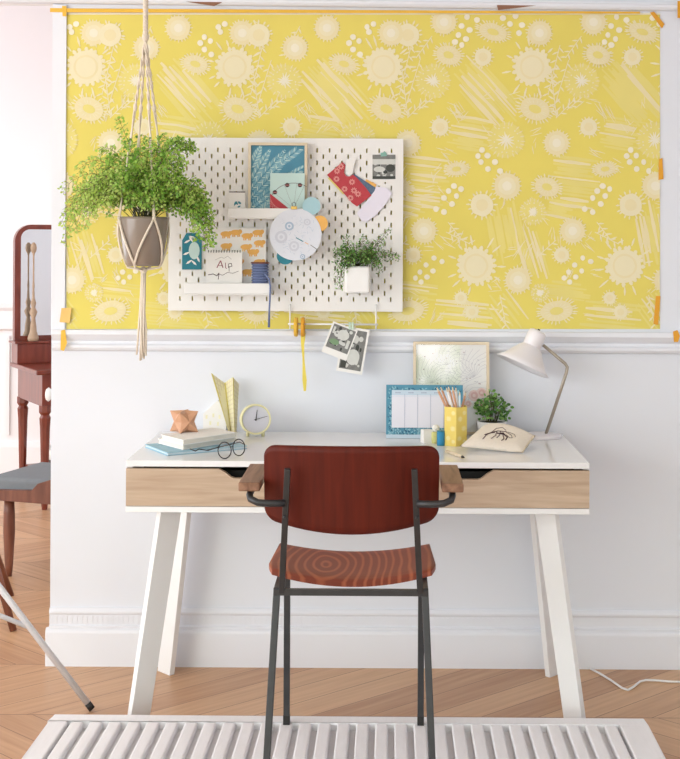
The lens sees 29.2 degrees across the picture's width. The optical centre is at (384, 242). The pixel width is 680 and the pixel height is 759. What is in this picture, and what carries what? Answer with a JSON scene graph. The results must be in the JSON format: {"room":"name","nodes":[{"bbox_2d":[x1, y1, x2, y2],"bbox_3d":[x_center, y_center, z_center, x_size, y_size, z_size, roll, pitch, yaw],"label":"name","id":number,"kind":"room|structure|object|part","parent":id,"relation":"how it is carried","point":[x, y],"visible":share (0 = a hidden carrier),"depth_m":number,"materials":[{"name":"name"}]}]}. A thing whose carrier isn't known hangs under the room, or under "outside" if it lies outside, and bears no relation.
{"room":"home office","nodes":[
{"label":"home office","id":0,"kind":"room"},
{"bbox_2d":[0,6,52,441],"bbox_3d":[-1.450,-0.009,7.715,7.100,2.750,0.150,0,0,0],"label":"wall","id":1,"kind":"structure","parent":0,"point":[26,32],"depth_m":7.64,"materials":[{"name":"paint"}]},
{"bbox_2d":[0,303,12,330],"bbox_3d":[-1.452,0.436,7.625,7.100,0.160,0.030,0,0,0],"label":"trim","id":2,"kind":"structure","parent":1,"relation":"attached to","point":[6,309],"depth_m":7.62,"materials":[{"name":"paint"}]},
{"bbox_2d":[4,336,9,434],"bbox_3d":[-3.400,0.826,7.634,2.410,0.580,0.012,0,0,0],"label":"trim","id":3,"kind":"structure","parent":1,"relation":"attached to","point":[6,338],"depth_m":7.63,"materials":[{"name":"paint"}]},
{"bbox_2d":[0,442,50,473],"bbox_3d":[-1.457,1.266,7.630,7.100,0.200,0.020,0,0,0],"label":"baseboard","id":4,"kind":"structure","parent":1,"relation":"attached to","point":[9,451],"depth_m":7.62,"materials":[{"name":"paint"}]},
{"bbox_2d":[0,3,52,5],"bbox_3d":[-1.392,-1.434,2.790,7.200,0.100,10.100,0,0,0],"label":"ceiling","id":5,"kind":"structure","parent":0,"point":[1,4],"depth_m":7.60,"materials":[{"name":"paint"}]},
{"bbox_2d":[57,0,217,360],"bbox_3d":[-0.747,-0.514,3.925,0.492,1.739,0.231,0,0,6],"label":"planter","id":6,"kind":"object","parent":5,"relation":"hanging from","point":[143,239],"visible":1,"depth_m":3.91,"materials":[{"name":"beige ceramic"}]},
{"bbox_3d":[-0.728,-0.004,3.940,0.153,0.148,0.153,0,0,0],"label":"pot","id":7,"kind":"part","parent":6,"relation":"part of","materials":[{"name":"beige ceramic"}]},
{"bbox_2d":[0,501,679,758],"bbox_3d":[-1.407,1.391,2.790,7.200,0.050,10.100,0,0,0],"label":"floor","id":8,"kind":"structure","parent":0,"point":[32,692],"depth_m":4.02,"materials":[{"name":"wood"}]},
{"bbox_2d":[0,555,16,631],"bbox_3d":[-1.608,1.137,4.761,0.504,0.467,0.503,0,0,-17],"label":"wooden stool","id":9,"kind":"object","parent":8,"relation":"on","point":[4,580],"visible":0.81,"depth_m":4.63,"materials":[{"name":"brown wood"}]},
{"bbox_3d":[-1.496,1.149,4.976,0.038,0.442,0.217,0,0,34],"label":"leg","id":10,"kind":"part","parent":9,"relation":"part of","materials":[{"name":"brown wood"}]},
{"bbox_2d":[0,462,50,576],"bbox_3d":[-1.313,0.956,5.472,0.552,0.821,0.443,0,0,18],"label":"dining chair","id":11,"kind":"object","parent":8,"relation":"on","point":[31,483],"visible":0.24,"depth_m":5.34,"materials":[{"name":"brown wood"}]},
{"bbox_3d":[-1.542,1.208,5.357,0.048,0.315,0.047,0,0,18],"label":"leg","id":12,"kind":"part","parent":11,"relation":"part of","materials":[{"name":"brown wood"}]},
{"bbox_3d":[-1.361,0.975,5.488,0.451,0.155,0.440,0,0,18],"label":"seat rail","id":13,"kind":"part","parent":11,"relation":"part of","materials":[{"name":"brown wood"}]},
{"bbox_2d":[0,462,50,489],"bbox_3d":[-1.372,0.996,5.491,0.424,0.072,0.392,0,0,18],"label":"seat cushion","id":14,"kind":"object","parent":11,"relation":"on","point":[37,476],"depth_m":5.35,"materials":[{"name":"grey fabric"}]},
{"bbox_2d":[9,225,51,509],"bbox_3d":[-1.519,0.634,7.052,0.890,1.463,0.540,0,0,-30],"label":"table","id":15,"kind":"object","parent":8,"relation":"on","point":[32,359],"visible":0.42,"depth_m":7.03,"materials":[{"name":"brown wood"}]},
{"bbox_3d":[-1.959,1.096,7.063,0.059,0.534,0.059,0,0,-8],"label":"leg","id":16,"kind":"part","parent":15,"relation":"part of","materials":[{"name":"brown wood"}]},
{"bbox_3d":[-1.619,0.533,7.210,0.875,0.012,0.135,0,0,-30],"label":"plinth moulding","id":17,"kind":"part","parent":15,"relation":"part of","materials":[{"name":"brown wood"}]},
{"bbox_2d":[12,225,51,363],"bbox_3d":[-1.619,0.274,7.213,0.790,0.742,0.525,0,0,0],"label":"mirror","id":18,"kind":"object","parent":15,"relation":"on","point":[24,351],"depth_m":7.05,"materials":[{"name":"brown wood"}]},
{"bbox_2d":[28,242,38,340],"bbox_3d":[-1.888,0.261,7.013,0.060,0.528,0.060,0,0,0],"label":"stand","id":19,"kind":"object","parent":15,"relation":"on","point":[33,336],"visible":1,"depth_m":7.00,"materials":[{"name":"brown wood"}]},
{"bbox_3d":[-1.741,1.098,6.685,0.059,0.534,0.059,0,0,-8],"label":"leg","id":20,"kind":"part","parent":15,"relation":"part of","materials":[{"name":"brown wood"}]},
{"bbox_2d":[45,387,50,400],"bbox_3d":[-1.099,0.497,4.290,0.030,0.048,0.048,0,0,0],"label":"door knob","id":21,"kind":"object","parent":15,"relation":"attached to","point":[48,390],"visible":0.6,"depth_m":4.28,"materials":[{"name":"ceramic"}]},
{"bbox_2d":[49,444,50,462],"bbox_3d":[-1.661,1.141,6.983,0.330,0.108,0.330,0,0,0],"label":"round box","id":22,"kind":"object","parent":15,"relation":"on","point":[50,444],"visible":0.02,"depth_m":6.85,"materials":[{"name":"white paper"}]},
{"bbox_2d":[0,583,94,710],"bbox_3d":[-1.292,0.617,3.731,0.895,1.500,0.970,0,0,0],"label":"tripod stand","id":23,"kind":"object","parent":8,"relation":"on","point":[24,622],"visible":1,"depth_m":3.80,"materials":[{"name":"metal"}]},
{"bbox_2d":[22,714,665,758],"bbox_3d":[-0.101,1.329,3.125,1.612,0.088,0.850,0,0,0],"label":"rug","id":24,"kind":"object","parent":8,"relation":"on","point":[64,736],"visible":0.98,"depth_m":3.41,"materials":[{"name":"fabric"}]},
{"bbox_3d":[-0.113,1.315,3.125,1.479,0.014,0.750,0,0,0],"label":"panel","id":25,"kind":"part","parent":24,"relation":"part of","materials":[{"name":"fabric"}]},
{"bbox_2d":[238,445,463,758],"bbox_3d":[-0.082,0.883,3.296,0.531,0.807,0.489,0,0,0],"label":"armchair","id":26,"kind":"object","parent":24,"relation":"on","point":[344,490],"visible":1,"depth_m":3.11,"materials":[{"name":"brown wood"}]},
{"bbox_3d":[-0.320,0.575,3.208,0.051,0.021,0.265,0,0,0],"label":"armrest","id":27,"kind":"part","parent":26,"relation":"part of","materials":[{"name":"brown wood"}]},
{"bbox_3d":[-0.270,1.049,3.095,0.019,0.451,0.091,0,0,16],"label":"leg","id":28,"kind":"part","parent":26,"relation":"part of","materials":[{"name":"metal"}]},
{"bbox_3d":[-0.261,1.052,3.480,0.018,0.442,0.036,0,0,0],"label":"leg","id":29,"kind":"part","parent":26,"relation":"part of","materials":[{"name":"metal"}]},
{"bbox_3d":[-0.081,0.687,3.289,0.374,0.316,0.461,0,0,0],"label":"seat frame","id":30,"kind":"part","parent":26,"relation":"part of","materials":[{"name":"metal"}]},
{"bbox_3d":[-0.080,0.587,3.115,0.420,0.214,0.080,0,0,0],"label":"backrest","id":31,"kind":"part","parent":26,"relation":"part of","materials":[{"name":"brown wood"}]},
{"bbox_3d":[-0.082,0.825,3.375,0.415,0.050,0.330,0,0,0],"label":"seat","id":32,"kind":"part","parent":26,"relation":"part of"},
{"bbox_3d":[0.096,1.054,3.480,0.018,0.442,0.036,0,0,0],"label":"leg","id":33,"kind":"part","parent":26,"relation":"part of","materials":[{"name":"metal"}]},
{"bbox_3d":[0.104,1.051,3.095,0.019,0.451,0.091,0,0,-16],"label":"leg","id":34,"kind":"part","parent":26,"relation":"part of","materials":[{"name":"metal"}]},
{"bbox_3d":[0.160,0.577,3.208,0.051,0.021,0.265,0,0,0],"label":"armrest","id":35,"kind":"part","parent":26,"relation":"part of","materials":[{"name":"brown wood"}]},
{"bbox_2d":[126,431,589,717],"bbox_3d":[-0.078,0.992,3.923,1.297,0.764,0.566,0,0,0],"label":"desk","id":36,"kind":"object","parent":8,"relation":"on","point":[549,479],"visible":0.75,"depth_m":3.67,"materials":[{"name":"white paint"}]},
{"bbox_3d":[-0.654,1.060,3.692,0.161,0.620,0.043,0,0,-23],"label":"leg","id":37,"kind":"part","parent":36,"relation":"part of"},
{"bbox_3d":[-0.664,1.060,4.152,0.138,0.620,0.044,0,0,22],"label":"leg","id":38,"kind":"part","parent":36,"relation":"part of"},
{"bbox_3d":[-0.400,0.682,3.649,0.644,0.104,0.018,0,0,0],"label":"drawer","id":39,"kind":"part","parent":36,"relation":"part of","materials":[{"name":"brown wood"}]},
{"bbox_2d":[145,442,246,455],"bbox_3d":[-0.559,0.602,3.862,0.256,0.010,0.176,0,0,-32],"label":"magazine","id":40,"kind":"object","parent":36,"relation":"on","point":[163,449],"visible":0.57,"depth_m":3.80,"materials":[{"name":"paper"}]},
{"bbox_2d":[158,438,235,449],"bbox_3d":[-0.561,0.589,3.900,0.148,0.015,0.236,0,0,41],"label":"book","id":41,"kind":"object","parent":40,"relation":"on","point":[230,440],"visible":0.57,"depth_m":3.83,"materials":[{"name":"white paper"}]},
{"bbox_2d":[161,427,235,444],"bbox_3d":[-0.554,0.573,3.881,0.131,0.015,0.230,0,0,41],"label":"book","id":42,"kind":"object","parent":41,"relation":"on","point":[207,434],"visible":1,"depth_m":3.85,"materials":[{"name":"white paper"}]},
{"bbox_2d":[170,409,197,432],"bbox_3d":[-0.603,0.534,3.918,0.067,0.067,0.067,0,0,-43],"label":"ornament","id":43,"kind":"object","parent":42,"relation":"on","point":[184,420],"visible":1,"depth_m":3.90,"materials":[{"name":"orange metal"}]},
{"bbox_2d":[203,400,226,429],"bbox_3d":[-0.550,0.557,4.233,0.074,0.099,0.040,0,0,0],"label":"house","id":44,"kind":"object","parent":36,"relation":"on","point":[213,417],"visible":0.75,"depth_m":4.21,"materials":[{"name":"paper"}]},
{"bbox_2d":[190,439,244,458],"bbox_3d":[-0.476,0.581,3.705,0.164,0.054,0.065,0,0,0],"label":"eyeglasses","id":45,"kind":"object","parent":36,"relation":"on","point":[233,443],"visible":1,"depth_m":3.69,"materials":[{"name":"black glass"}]},
{"bbox_2d":[211,373,238,432],"bbox_3d":[-0.513,0.511,4.182,0.087,0.192,0.036,0,0,0],"label":"ornament","id":46,"kind":"object","parent":36,"relation":"on","point":[227,392],"visible":0.86,"depth_m":4.18,"materials":[{"name":"paper"}]},
{"bbox_2d":[239,404,270,435],"bbox_3d":[-0.409,0.556,4.108,0.096,0.103,0.057,0,0,-14],"label":"desk clock","id":47,"kind":"object","parent":36,"relation":"on","point":[255,419],"visible":1,"depth_m":4.09,"materials":[{"name":"plastic"}]},
{"bbox_2d":[386,385,462,438],"bbox_3d":[0.124,0.528,4.088,0.240,0.166,0.028,0,0,0],"label":"planner","id":48,"kind":"object","parent":36,"relation":"on","point":[410,409],"visible":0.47,"depth_m":4.09,"materials":[{"name":"paper"}]},
{"bbox_2d":[421,429,432,442],"bbox_3d":[0.128,0.591,3.996,0.032,0.040,0.026,0,0,-20],"label":"box","id":49,"kind":"object","parent":36,"relation":"on","point":[425,433],"visible":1,"depth_m":3.98,"materials":[{"name":"white paper"}]},
{"bbox_2d":[431,431,436,443],"bbox_3d":[0.154,0.594,3.989,0.024,0.034,0.024,0,0,0],"label":"thread spool","id":50,"kind":"object","parent":36,"relation":"on","point":[433,434],"visible":0.64,"depth_m":3.98},
{"bbox_2d":[432,425,439,431],"bbox_3d":[0.155,0.565,3.989,0.023,0.022,0.023,0,0,0],"label":"yarn ball","id":51,"kind":"object","parent":50,"relation":"on","point":[435,428],"visible":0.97,"depth_m":3.98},
{"bbox_2d":[437,430,444,445],"bbox_3d":[0.169,0.589,3.942,0.024,0.044,0.024,0,0,0],"label":"thread spool","id":52,"kind":"object","parent":36,"relation":"on","point":[440,433],"visible":1,"depth_m":3.93,"materials":[{"name":"teal"}]},
{"bbox_2d":[413,342,489,434],"bbox_3d":[0.212,0.464,4.179,0.244,0.294,0.050,0,0,0],"label":"picture frame","id":53,"kind":"object","parent":36,"relation":"on","point":[466,364],"visible":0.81,"depth_m":4.19,"materials":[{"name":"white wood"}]},
{"bbox_2d":[445,450,464,457],"bbox_3d":[0.202,0.606,3.748,0.008,0.008,0.123,0,0,-22],"label":"pencil","id":54,"kind":"object","parent":36,"relation":"on","point":[447,451],"visible":1,"depth_m":3.74,"materials":[{"name":"brown wood"}]},
{"bbox_2d":[444,404,466,446],"bbox_3d":[0.213,0.552,3.957,0.068,0.117,0.077,0,0,0],"label":"pot","id":55,"kind":"object","parent":36,"relation":"on","point":[455,418],"visible":0.98,"depth_m":3.93,"materials":[{"name":"paper"}]},
{"bbox_2d":[436,387,446,406],"bbox_3d":[0.196,0.516,3.945,0.086,0.169,0.007,0,0,-3],"label":"pencil","id":56,"kind":"object","parent":55,"relation":"in","point":[438,391],"visible":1,"depth_m":3.94,"materials":[{"name":"orange wood"}]},
{"bbox_2d":[440,386,449,406],"bbox_3d":[0.203,0.517,3.968,0.072,0.167,0.008,0,0,2],"label":"pencil","id":57,"kind":"object","parent":55,"relation":"in","point":[442,391],"visible":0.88,"depth_m":3.97,"materials":[{"name":"orange wood"}]},
{"bbox_2d":[446,387,452,406],"bbox_3d":[0.211,0.516,3.945,0.056,0.168,0.008,0,0,-4],"label":"pencil","id":58,"kind":"object","parent":55,"relation":"in","point":[448,394],"visible":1,"depth_m":3.94,"materials":[{"name":"white wood"}]},
{"bbox_2d":[448,386,454,406],"bbox_3d":[0.215,0.516,3.968,0.048,0.168,0.008,0,0,3],"label":"pencil","id":59,"kind":"object","parent":55,"relation":"in","point":[449,390],"visible":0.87,"depth_m":3.97,"materials":[{"name":"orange wood"}]},
{"bbox_2d":[452,386,456,406],"bbox_3d":[0.220,0.514,3.945,0.038,0.171,0.008,0,0,-7],"label":"pencil","id":60,"kind":"object","parent":55,"relation":"in","point":[453,392],"visible":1,"depth_m":3.94,"materials":[{"name":"orange wood"}]},
{"bbox_2d":[455,386,458,406],"bbox_3d":[0.226,0.517,3.968,0.027,0.165,0.008,0,0,5],"label":"pencil","id":61,"kind":"object","parent":55,"relation":"in","point":[456,393],"visible":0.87,"depth_m":3.97,"materials":[{"name":"white wood"}]},
{"bbox_2d":[459,390,460,406],"bbox_3d":[0.227,0.522,3.946,0.013,0.156,0.007,0,0,-38],"label":"pencil","id":62,"kind":"object","parent":55,"relation":"in","point":[459,390],"visible":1,"depth_m":3.94,"materials":[{"name":"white wood"}]},
{"bbox_2d":[461,392,465,406],"bbox_3d":[0.227,0.525,3.968,0.038,0.150,0.008,0,0,-3],"label":"pencil","id":63,"kind":"object","parent":55,"relation":"in","point":[464,397],"visible":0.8,"depth_m":3.97,"materials":[{"name":"orange wood"}]},
{"bbox_2d":[473,389,513,429],"bbox_3d":[0.341,0.536,4.116,0.114,0.152,0.109,0,0,44],"label":"potted herb","id":64,"kind":"object","parent":36,"relation":"on","point":[495,403],"visible":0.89,"depth_m":4.11,"materials":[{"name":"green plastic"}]},
{"bbox_2d":[459,423,534,452],"bbox_3d":[0.337,0.578,3.876,0.182,0.066,0.166,0,0,26],"label":"pouch","id":65,"kind":"object","parent":36,"relation":"on","point":[491,436],"visible":1,"depth_m":3.86,"materials":[{"name":"fabric"}]},
{"bbox_3d":[0.247,0.686,3.649,0.644,0.104,0.018,0,0,0],"label":"drawer","id":66,"kind":"part","parent":36,"relation":"part of","materials":[{"name":"brown wood"}]},
{"bbox_2d":[497,328,568,439],"bbox_3d":[0.449,0.440,4.115,0.204,0.344,0.184,0,0,-42],"label":"desk lamp","id":67,"kind":"object","parent":36,"relation":"on","point":[527,355],"visible":0.98,"depth_m":4.09,"materials":[{"name":"metal"}]},
{"bbox_3d":[0.432,0.368,4.105,0.163,0.116,0.178,0,0,0],"label":"lamp shade","id":68,"kind":"part","parent":67,"relation":"part of","materials":[{"name":"metal"}]},
{"bbox_3d":[0.537,0.461,4.120,0.085,0.286,0.010,0,0,0],"label":"stem","id":69,"kind":"part","parent":67,"relation":"part of","materials":[{"name":"metal"}]},
{"bbox_3d":[0.507,1.067,4.152,0.138,0.620,0.044,0,0,-22],"label":"leg","id":70,"kind":"part","parent":36,"relation":"part of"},
{"bbox_3d":[0.497,1.067,3.692,0.161,0.620,0.043,0,0,23],"label":"leg","id":71,"kind":"part","parent":36,"relation":"part of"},
{"bbox_2d":[589,668,679,690],"bbox_3d":[0.798,1.373,4.079,0.351,0.007,0.167,0,0,19],"label":"power cord","id":72,"kind":"object","parent":8,"relation":"on","point":[601,674],"visible":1,"depth_m":4.09,"materials":[{"name":"white plastic"}]},
{"bbox_2d":[344,266,369,292],"bbox_3d":[-0.088,0.116,4.166,0.080,0.086,0.088,0,0,0],"label":"pot","id":73,"kind":"object","parent":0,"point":[356,278],"depth_m":4.12,"materials":[{"name":"ceramic"}]},
{"bbox_2d":[50,0,679,610],"bbox_3d":[-1.450,-0.009,4.330,7.100,2.750,0.180,0,0,0],"label":"wall","id":74,"kind":"structure","parent":0,"point":[621,412],"depth_m":4.24,"materials":[{"name":"paint"}]},
{"bbox_2d":[51,5,66,328],"bbox_3d":[-1.057,-0.246,4.236,0.045,1.052,0.008,0,0,0],"label":"trim","id":75,"kind":"structure","parent":74,"relation":"attached to","point":[59,38],"depth_m":4.23,"materials":[{"name":"paint"}]},
{"bbox_2d":[61,330,66,350],"bbox_3d":[-1.034,0.313,4.206,0.021,0.069,0.001,0,0,0],"label":"tape","id":76,"kind":"object","parent":74,"relation":"attached to","point":[63,334],"visible":1,"depth_m":4.21,"materials":[{"name":"paper"}]},
{"bbox_2d":[168,138,402,311],"bbox_3d":[-0.320,-0.059,4.222,0.756,0.558,0.024,0,0,0],"label":"pegboard","id":77,"kind":"object","parent":74,"relation":"attached to","point":[185,303],"visible":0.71,"depth_m":4.21,"materials":[{"name":"metal"}]},
{"bbox_2d":[182,233,201,269],"bbox_3d":[-0.622,0.027,4.207,0.063,0.118,0.004,0,0,0],"label":"tag","id":78,"kind":"object","parent":77,"relation":"hanging from","point":[191,251],"visible":0.88,"depth_m":4.21,"materials":[{"name":"teal"}]},
{"bbox_2d":[184,283,272,294],"bbox_3d":[-0.499,0.146,4.172,0.275,0.036,0.075,0,0,0],"label":"shelf","id":79,"kind":"object","parent":77,"relation":"attached to","point":[189,288],"visible":1,"depth_m":4.13,"materials":[{"name":"white plastic"}]},
{"bbox_2d":[206,250,241,282],"bbox_3d":[-0.512,0.091,4.158,0.114,0.137,0.011,0,0,0],"label":"spiral notepad","id":80,"kind":"object","parent":79,"relation":"on","point":[221,267],"visible":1,"depth_m":4.16,"materials":[{"name":"white paper"}]},
{"bbox_2d":[217,228,265,282],"bbox_3d":[-0.461,0.056,4.189,0.159,0.208,0.004,0,0,0],"label":"greeting card","id":81,"kind":"object","parent":79,"relation":"on","point":[251,242],"visible":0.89,"depth_m":4.19,"materials":[{"name":"white paper"}]},
{"bbox_2d":[251,262,270,326],"bbox_3d":[-0.387,0.165,4.165,0.086,0.209,0.060,0,0,25],"label":"spool","id":82,"kind":"object","parent":79,"relation":"on","point":[259,272],"visible":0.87,"depth_m":4.15,"materials":[{"name":"blue fabric"}]},
{"bbox_3d":[-0.399,0.111,4.170,0.055,0.092,0.055,0,0,0],"label":"wound cord","id":83,"kind":"part","parent":82,"relation":"part of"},
{"bbox_3d":[-0.371,0.183,4.147,0.023,0.174,0.054,0,0,0],"label":"loose cord","id":84,"kind":"part","parent":82,"relation":"part of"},
{"bbox_2d":[228,208,302,218],"bbox_3d":[-0.378,-0.093,4.172,0.237,0.033,0.075,0,0,0],"label":"shelf","id":85,"kind":"object","parent":77,"relation":"attached to","point":[233,213],"visible":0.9,"depth_m":4.13,"materials":[{"name":"white plastic"}]},
{"bbox_2d":[229,191,244,207],"bbox_3d":[-0.472,-0.123,4.168,0.051,0.083,0.006,0,0,0],"label":"notepad","id":86,"kind":"object","parent":85,"relation":"on","point":[236,199],"visible":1,"depth_m":4.17,"materials":[{"name":"white paper"}]},
{"bbox_2d":[248,142,307,207],"bbox_3d":[-0.344,-0.201,4.184,0.189,0.240,0.016,0,0,0],"label":"picture frame","id":87,"kind":"object","parent":85,"relation":"on","point":[264,158],"visible":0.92,"depth_m":4.18,"materials":[{"name":"pale wood"},{"name":"blue printed paper"}]},
{"bbox_2d":[270,173,306,217],"bbox_3d":[-0.309,-0.152,4.160,0.118,0.142,0.003,0,0,0],"label":"greeting card","id":88,"kind":"object","parent":85,"relation":"on","point":[286,189],"visible":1,"depth_m":4.16,"materials":[{"name":"green paper"}]},
{"bbox_2d":[270,209,321,259],"bbox_3d":[-0.283,-0.027,4.131,0.164,0.164,0.003,0,0,0],"label":"disc","id":89,"kind":"object","parent":77,"relation":"attached to","point":[295,234],"visible":1,"depth_m":4.13,"materials":[{"name":"white"}]},
{"bbox_2d":[277,253,291,263],"bbox_3d":[-0.316,0.041,4.134,0.054,0.054,0.001,0,0,0],"label":"disc","id":90,"kind":"object","parent":89,"relation":"attached to","point":[280,259],"visible":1,"depth_m":4.13,"materials":[{"name":"teal"}]},
{"bbox_2d":[303,197,319,214],"bbox_3d":[-0.233,-0.117,4.134,0.057,0.057,0.001,0,0,0],"label":"disc","id":91,"kind":"object","parent":89,"relation":"attached to","point":[311,204],"visible":1,"depth_m":4.13,"materials":[{"name":"paper"}]},
{"bbox_2d":[315,216,327,230],"bbox_3d":[-0.206,-0.062,4.134,0.051,0.051,0.001,0,0,0],"label":"disc","id":92,"kind":"object","parent":89,"relation":"attached to","point":[323,223],"visible":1,"depth_m":4.13,"materials":[{"name":"orange"}]},
{"bbox_2d":[288,304,377,328],"bbox_3d":[-0.166,0.236,4.187,0.288,0.081,0.039,0,0,0],"label":"hanging rail","id":93,"kind":"object","parent":77,"relation":"attached to","point":[289,323],"visible":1,"depth_m":4.18,"materials":[{"name":"white plastic"}]},
{"bbox_2d":[294,317,297,336],"bbox_3d":[-0.285,0.269,4.180,0.012,0.062,0.062,0,0,0],"label":"roll","id":94,"kind":"object","parent":93,"relation":"hanging from","point":[295,318],"visible":1,"depth_m":4.16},
{"bbox_2d":[301,317,306,390],"bbox_3d":[-0.260,0.356,4.180,0.021,0.236,0.062,0,0,0],"label":"ribbon","id":95,"kind":"object","parent":93,"relation":"hanging from","point":[304,379],"visible":1,"depth_m":4.18,"materials":[{"name":"fabric"}]},
{"bbox_3d":[-0.166,0.260,4.180,0.288,0.006,0.006,0,0,0],"label":"rail rod","id":96,"kind":"part","parent":93,"relation":"part of","materials":[{"name":"white plastic"}]},
{"bbox_2d":[321,321,356,360],"bbox_3d":[-0.145,0.313,4.171,0.116,0.127,0.003,0,0,0],"label":"print","id":97,"kind":"object","parent":93,"relation":"hanging from","point":[339,341],"visible":1,"depth_m":4.17,"materials":[{"name":"white paper"}]},
{"bbox_2d":[349,322,353,329],"bbox_3d":[-0.108,0.265,4.173,0.016,0.023,0.012,0,0,0],"label":"clothespin","id":98,"kind":"object","parent":93,"relation":"attached to","point":[351,325],"visible":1,"depth_m":4.17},
{"bbox_2d":[336,326,369,374],"bbox_3d":[-0.103,0.343,4.175,0.107,0.158,0.003,0,0,0],"label":"print","id":99,"kind":"object","parent":93,"relation":"hanging from","point":[354,364],"visible":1,"depth_m":4.17,"materials":[{"name":"white paper"}]},
{"bbox_2d":[328,178,343,193],"bbox_3d":[-0.157,-0.183,4.205,0.057,0.054,0.002,0,0,0],"label":"swatch","id":100,"kind":"object","parent":77,"relation":"attached to","point":[336,186],"visible":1,"depth_m":4.21,"materials":[{"name":"yellow paper"}]},
{"bbox_2d":[327,162,370,205],"bbox_3d":[-0.115,-0.189,4.202,0.144,0.143,0.002,0,0,0],"label":"swatch","id":101,"kind":"object","parent":77,"relation":"attached to","point":[354,190],"visible":1,"depth_m":4.20,"materials":[{"name":"fabric"}]},
{"bbox_2d":[346,158,355,175],"bbox_3d":[-0.110,-0.245,4.201,0.034,0.060,0.002,0,0,0],"label":"tag","id":102,"kind":"object","parent":77,"relation":"attached to","point":[350,163],"visible":1,"depth_m":4.20,"materials":[{"name":"white paper"}]},
{"bbox_2d":[352,174,374,194],"bbox_3d":[-0.068,-0.187,4.205,0.078,0.070,0.002,0,0,0],"label":"swatch","id":103,"kind":"object","parent":77,"relation":"attached to","point":[369,187],"visible":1,"depth_m":4.21,"materials":[{"name":"paper"}]},
{"bbox_2d":[331,228,400,292],"bbox_3d":[-0.060,0.054,4.150,0.225,0.210,0.120,0,0,0],"label":"potted fern","id":104,"kind":"object","parent":77,"relation":"hanging from","point":[356,279],"visible":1,"depth_m":4.13,"materials":[{"name":"green plant"}]},
{"bbox_2d":[366,179,375,186],"bbox_3d":[-0.048,-0.188,4.207,0.040,0.037,0.002,0,0,0],"label":"swatch","id":105,"kind":"object","parent":77,"relation":"attached to","point":[367,181],"visible":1,"depth_m":4.21,"materials":[{"name":"orange"}]},
{"bbox_2d":[357,187,391,221],"bbox_3d":[-0.034,-0.125,4.205,0.112,0.114,0.002,0,0,0],"label":"swatch","id":106,"kind":"object","parent":77,"relation":"attached to","point":[380,196],"visible":1,"depth_m":4.20,"materials":[{"name":"fabric"}]},
{"bbox_2d":[371,153,396,181],"bbox_3d":[-0.002,-0.243,4.208,0.083,0.094,0.003,0,0,0],"label":"print","id":107,"kind":"object","parent":77,"relation":"attached to","point":[383,168],"visible":1,"depth_m":4.21,"materials":[{"name":"white paper"}]},
{"bbox_2d":[0,0,676,10],"bbox_3d":[-1.446,-0.794,4.228,7.100,0.074,0.024,0,0,0],"label":"trim","id":108,"kind":"structure","parent":74,"relation":"attached to","point":[431,4],"depth_m":4.22,"materials":[{"name":"paint"}]},
{"bbox_2d":[45,607,679,669],"bbox_3d":[0.496,1.284,4.325,3.193,0.186,0.210,0,0,0],"label":"baseboard","id":109,"kind":"structure","parent":74,"relation":"attached to","point":[77,636],"depth_m":4.22,"materials":[{"name":"paint"}]},
{"bbox_2d":[66,13,659,328],"bbox_3d":[-0.071,-0.234,4.238,1.932,1.036,0.002,0,0,0],"label":"wallpaper","id":110,"kind":"object","parent":74,"relation":"attached to","point":[531,141],"visible":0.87,"depth_m":4.24,"materials":[{"name":"yellow paper"}]},
{"bbox_2d":[62,6,66,16],"bbox_3d":[-1.039,-0.751,4.230,0.015,0.034,0.001,0,0,0],"label":"tape","id":111,"kind":"object","parent":110,"relation":"attached to","point":[64,8],"visible":1,"depth_m":4.23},
{"bbox_2d":[60,308,70,322],"bbox_3d":[-1.035,0.235,4.231,0.039,0.049,0.001,0,0,0],"label":"tape","id":112,"kind":"object","parent":110,"relation":"attached to","point":[65,315],"visible":1,"depth_m":4.23,"materials":[{"name":"paper"}]},
{"bbox_2d":[50,8,639,13],"bbox_3d":[-0.130,-0.749,4.231,1.911,0.014,0.001,0,0,0],"label":"tape","id":113,"kind":"object","parent":110,"relation":"attached to","point":[51,9],"visible":1,"depth_m":4.23,"materials":[{"name":"paper"}]},
{"bbox_2d":[654,296,659,324],"bbox_3d":[0.882,0.219,4.236,0.022,0.094,0.001,0,0,0],"label":"tape","id":114,"kind":"object","parent":110,"relation":"attached to","point":[657,302],"visible":1,"depth_m":4.24,"materials":[{"name":"paper"}]},
{"bbox_2d":[650,12,663,27],"bbox_3d":[0.883,-0.723,4.236,0.047,0.055,0.001,0,0,0],"label":"tape","id":115,"kind":"object","parent":110,"relation":"attached to","point":[659,21],"visible":1,"depth_m":4.24,"materials":[{"name":"paper"}]},
{"bbox_2d":[658,158,662,179],"bbox_3d":[0.895,-0.240,4.236,0.016,0.071,0.001,0,0,0],"label":"tape","id":116,"kind":"object","parent":110,"relation":"attached to","point":[661,159],"visible":1,"depth_m":4.24,"materials":[{"name":"paper"}]},
{"bbox_2d":[51,329,679,353],"bbox_3d":[0.511,0.324,4.224,3.175,0.070,0.032,0,0,0],"label":"trim","id":117,"kind":"structure","parent":74,"relation":"attached to","point":[77,339],"depth_m":4.22,"materials":[{"name":"paint"}]},
{"bbox_2d":[673,330,679,341],"bbox_3d":[0.939,0.299,4.206,0.023,0.039,0.001,0,0,0],"label":"tape","id":118,"kind":"object","parent":74,"relation":"attached to","point":[676,335],"visible":1,"depth_m":4.21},
{"bbox_2d":[677,1,679,17],"bbox_3d":[0.953,-0.753,4.214,0.018,0.055,0.001,0,0,0],"label":"tape","id":119,"kind":"object","parent":74,"relation":"attached to","point":[678,2],"visible":1,"depth_m":4.21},
{"bbox_2d":[477,419,506,429],"bbox_3d":[0.336,0.586,4.114,0.094,0.051,0.094,0,0,0],"label":"pot","id":120,"kind":"object","parent":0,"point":[480,422],"depth_m":4.11,"materials":[{"name":"ceramic"}]}
]}

